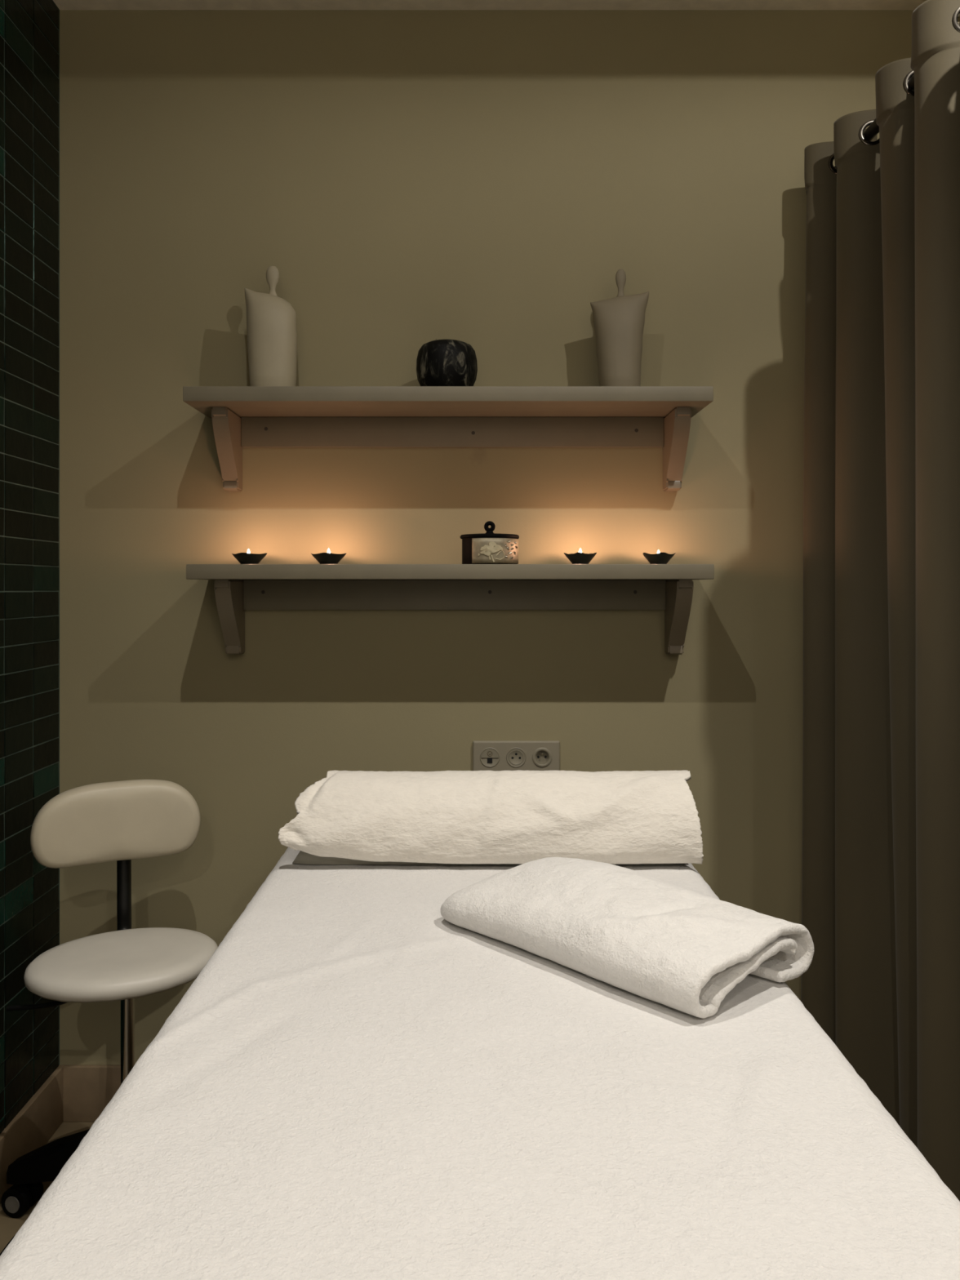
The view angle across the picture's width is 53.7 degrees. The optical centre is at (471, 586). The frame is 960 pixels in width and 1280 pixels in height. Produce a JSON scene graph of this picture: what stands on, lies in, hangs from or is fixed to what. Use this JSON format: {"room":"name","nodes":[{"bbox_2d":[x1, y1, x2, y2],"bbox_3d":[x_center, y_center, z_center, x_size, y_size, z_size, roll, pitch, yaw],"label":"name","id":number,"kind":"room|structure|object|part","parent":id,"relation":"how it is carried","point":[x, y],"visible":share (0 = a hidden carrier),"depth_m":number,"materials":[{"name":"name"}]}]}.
{"room":"spa","nodes":[
{"label":"spa","id":0,"kind":"room"},
{"bbox_2d":[0,0,59,1133],"bbox_3d":[-1.080,-0.080,0.377,0.121,2.800,3.953,0,0,0],"label":"wall","id":1,"kind":"structure","parent":0,"point":[29,29],"depth_m":2.19,"materials":[{"name":"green tile"}]},
{"bbox_2d":[0,1065,64,1203],"bbox_3d":[-1.015,1.252,0.376,0.016,0.136,3.952,0,0,0],"label":"baseboard","id":2,"kind":"structure","parent":1,"relation":"attached to","point":[33,1126],"depth_m":2.19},
{"bbox_2d":[0,1121,94,1253],"bbox_3d":[0.630,1.370,0.377,3.540,0.100,4.153,0,0,0],"label":"floor","id":3,"kind":"structure","parent":0,"point":[9,1226],"depth_m":2.00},
{"bbox_2d":[0,779,217,1255],"bbox_3d":[-0.711,0.878,1.965,0.552,0.885,0.537,0,0,0],"label":"stool","id":4,"kind":"object","parent":3,"relation":"on","point":[122,822],"visible":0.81,"depth_m":2.02,"materials":[{"name":"white leather"}]},
{"bbox_3d":[-0.788,1.185,1.821,0.060,0.141,0.245,0,0,32],"label":"leg","id":5,"kind":"part","parent":4,"relation":"part of","materials":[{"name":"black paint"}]},
{"bbox_3d":[-0.851,0.832,1.917,0.200,0.070,0.034,0,0,6],"label":"height lever","id":6,"kind":"part","parent":4,"relation":"part of","materials":[{"name":"black metal"}]},
{"bbox_3d":[-0.855,1.185,1.987,0.245,0.141,0.060,0,0,14],"label":"leg","id":7,"kind":"part","parent":4,"relation":"part of","materials":[{"name":"black paint"}]},
{"bbox_3d":[-0.787,0.523,2.112,0.354,0.175,0.067,0,0,-24],"label":"backrest","id":8,"kind":"part","parent":4,"relation":"part of","materials":[{"name":"white leather"}]},
{"bbox_3d":[-0.713,0.771,1.950,0.367,0.041,0.321,0,0,0],"label":"seat","id":9,"kind":"part","parent":4,"relation":"part of","materials":[{"name":"white leather"}]},
{"bbox_3d":[-0.759,0.663,2.070,0.034,0.335,0.220,0,0,-20],"label":"post","id":10,"kind":"part","parent":4,"relation":"part of","materials":[{"name":"black metal"}]},
{"bbox_3d":[0.023,0.908,1.010,0.738,0.824,1.756,0,0,0],"label":"massage table","id":11,"kind":"object","parent":3,"relation":"on","visible":0},
{"bbox_2d":[0,847,959,1279],"bbox_3d":[0.022,0.652,1.010,0.798,0.335,1.814,0,0,0],"label":"table cover","id":12,"kind":"object","parent":11,"relation":"on","point":[358,1081],"visible":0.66,"depth_m":0.85,"materials":[{"name":"white fabric"}]},
{"bbox_2d":[292,850,679,864],"bbox_3d":[0.034,0.423,1.751,0.700,0.127,0.198,0,0,0],"label":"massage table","id":13,"kind":"object","parent":12,"relation":"on","point":[304,858],"visible":0.16,"depth_m":1.66,"materials":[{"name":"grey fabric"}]},
{"bbox_2d":[278,769,703,864],"bbox_3d":[0.035,0.409,1.747,0.737,0.140,0.242,0,0,0],"label":"towel","id":14,"kind":"object","parent":13,"relation":"on","point":[615,817],"visible":0.99,"depth_m":1.64,"materials":[{"name":"white fabric"}]},
{"bbox_2d":[440,857,813,1018],"bbox_3d":[0.190,0.444,1.290,0.243,0.087,0.464,0,0,-43],"label":"folded towel","id":15,"kind":"object","parent":12,"relation":"on","point":[671,945],"visible":1,"depth_m":1.19,"materials":[{"name":"white fabric"}]},
{"bbox_2d":[53,0,926,9],"bbox_3d":[0.630,-1.535,0.377,3.540,0.210,4.153,0,0,0],"label":"ceiling","id":16,"kind":"structure","parent":0,"point":[61,4],"depth_m":2.33,"materials":[{"name":"paint"}]},
{"bbox_2d":[806,21,959,195],"bbox_3d":[0.862,-1.189,1.306,0.064,0.482,2.095,0,0,0],"label":"curtain rod","id":17,"kind":"object","parent":16,"relation":"hanging from","point":[873,130],"visible":0.02,"depth_m":2.02,"materials":[{"name":"metal"}]},
{"bbox_2d":[800,0,959,1200],"bbox_3d":[0.861,0.130,1.369,0.152,2.320,1.841,0,0,-1],"label":"curtain","id":18,"kind":"object","parent":17,"relation":"hanging from","point":[881,863],"visible":0.94,"depth_m":1.90,"materials":[{"name":"fabric"}]},
{"bbox_2d":[59,9,959,1065],"bbox_3d":[0.580,-0.205,2.403,3.440,3.050,0.100,0,0,0],"label":"wall","id":19,"kind":"structure","parent":0,"point":[409,180],"depth_m":2.35,"materials":[{"name":"paint"}]},
{"bbox_2d":[62,1064,120,1121],"bbox_3d":[0.646,1.252,2.346,3.308,0.136,0.014,0,0,0],"label":"baseboard","id":20,"kind":"structure","parent":19,"relation":"attached to","point":[87,1089],"depth_m":2.34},
{"bbox_2d":[182,386,713,491],"bbox_3d":[-0.053,-0.344,2.245,1.196,0.216,0.215,0,0,0],"label":"wall shelf","id":21,"kind":"object","parent":19,"relation":"attached to","point":[242,416],"visible":1,"depth_m":2.28,"materials":[{"name":"beige paint"}]},
{"bbox_2d":[244,266,297,386],"bbox_3d":[-0.477,-0.607,2.253,0.124,0.310,0.084,0,0,0],"label":"ceramic bottle","id":22,"kind":"object","parent":21,"relation":"on","point":[271,320],"visible":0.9,"depth_m":2.22,"materials":[{"name":"white ceramic"}]},
{"bbox_2d":[416,339,477,386],"bbox_3d":[-0.059,-0.512,2.238,0.145,0.120,0.145,0,0,0],"label":"bowl","id":23,"kind":"object","parent":21,"relation":"on","point":[439,362],"visible":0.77,"depth_m":2.18,"materials":[{"name":"paint"}]},
{"bbox_3d":[-0.047,-0.381,2.342,1.039,0.074,0.020,0,0,0],"label":"rail","id":24,"kind":"part","parent":21,"relation":"part of","materials":[{"name":"beige paint"}]},
{"bbox_2d":[590,268,648,386],"bbox_3d":[0.352,-0.604,2.252,0.112,0.302,0.098,0,0,38],"label":"ceramic bottle","id":25,"kind":"object","parent":21,"relation":"on","point":[619,322],"visible":0.91,"depth_m":2.22,"materials":[{"name":"white ceramic"}]},
{"bbox_2d":[186,564,714,654],"bbox_3d":[-0.049,0.057,2.245,1.191,0.216,0.215,0,0,0],"label":"wall shelf","id":26,"kind":"object","parent":19,"relation":"attached to","point":[233,595],"visible":1,"depth_m":2.33,"materials":[{"name":"beige paint"}]},
{"bbox_2d":[231,552,266,564],"bbox_3d":[-0.525,-0.065,2.241,0.078,0.028,0.078,0,0,44],"label":"dish","id":27,"kind":"object","parent":26,"relation":"on","point":[242,557],"visible":0.88,"depth_m":2.22,"materials":[{"name":"black ceramic"}]},
{"bbox_2d":[311,552,346,564],"bbox_3d":[-0.338,-0.065,2.241,0.078,0.028,0.078,0,0,43],"label":"dish","id":28,"kind":"object","parent":26,"relation":"on","point":[322,557],"visible":0.88,"depth_m":2.22,"materials":[{"name":"black ceramic"}]},
{"bbox_3d":[-0.042,0.020,2.342,1.038,0.074,0.020,0,0,0],"label":"rail","id":29,"kind":"part","parent":26,"relation":"part of","materials":[{"name":"beige paint"}]},
{"bbox_2d":[460,520,519,564],"bbox_3d":[0.043,-0.103,2.235,0.139,0.104,0.140,0,0,0],"label":"lidded box","id":30,"kind":"object","parent":26,"relation":"on","point":[489,547],"visible":0.92,"depth_m":2.18,"materials":[{"name":"beige ceramic"}]},
{"bbox_3d":[0.043,-0.119,2.235,0.139,0.012,0.139,0,0,0],"label":"lid","id":31,"kind":"part","parent":30,"relation":"part of","materials":[{"name":"black paint"}]},
{"bbox_3d":[0.043,-0.139,2.235,0.026,0.031,0.026,0,0,0],"label":"ring knob","id":32,"kind":"part","parent":30,"relation":"part of","materials":[{"name":"black paint"}]},
{"bbox_3d":[0.093,-0.084,2.190,0.008,0.044,0.045,0,0,42],"label":"bead trim","id":33,"kind":"part","parent":30,"relation":"part of","materials":[{"name":"silver metal"}]},
{"bbox_2d":[564,551,596,564],"bbox_3d":[0.256,-0.066,2.240,0.077,0.029,0.077,0,0,0],"label":"dish","id":34,"kind":"object","parent":26,"relation":"on","point":[579,557],"visible":0.88,"depth_m":2.22,"materials":[{"name":"black ceramic"}]},
{"bbox_2d":[643,551,675,564],"bbox_3d":[0.442,-0.066,2.239,0.077,0.029,0.076,0,0,0],"label":"dish","id":35,"kind":"object","parent":26,"relation":"on","point":[663,557],"visible":0.94,"depth_m":2.22,"materials":[{"name":"black ceramic"}]},
{"bbox_2d":[481,749,497,757],"bbox_3d":[0.045,0.411,2.340,0.042,0.020,0.003,0,0,0],"label":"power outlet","id":36,"kind":"object","parent":19,"relation":"attached to","point":[485,753],"depth_m":2.34,"materials":[{"name":"plastic"}]},
{"bbox_2d":[472,740,559,771],"bbox_3d":[0.110,0.417,2.345,0.213,0.074,0.015,0,0,0],"label":"wall socket","id":37,"kind":"object","parent":19,"relation":"attached to","point":[487,755],"visible":0.97,"depth_m":2.34,"materials":[{"name":"beige plastic"}]}
]}

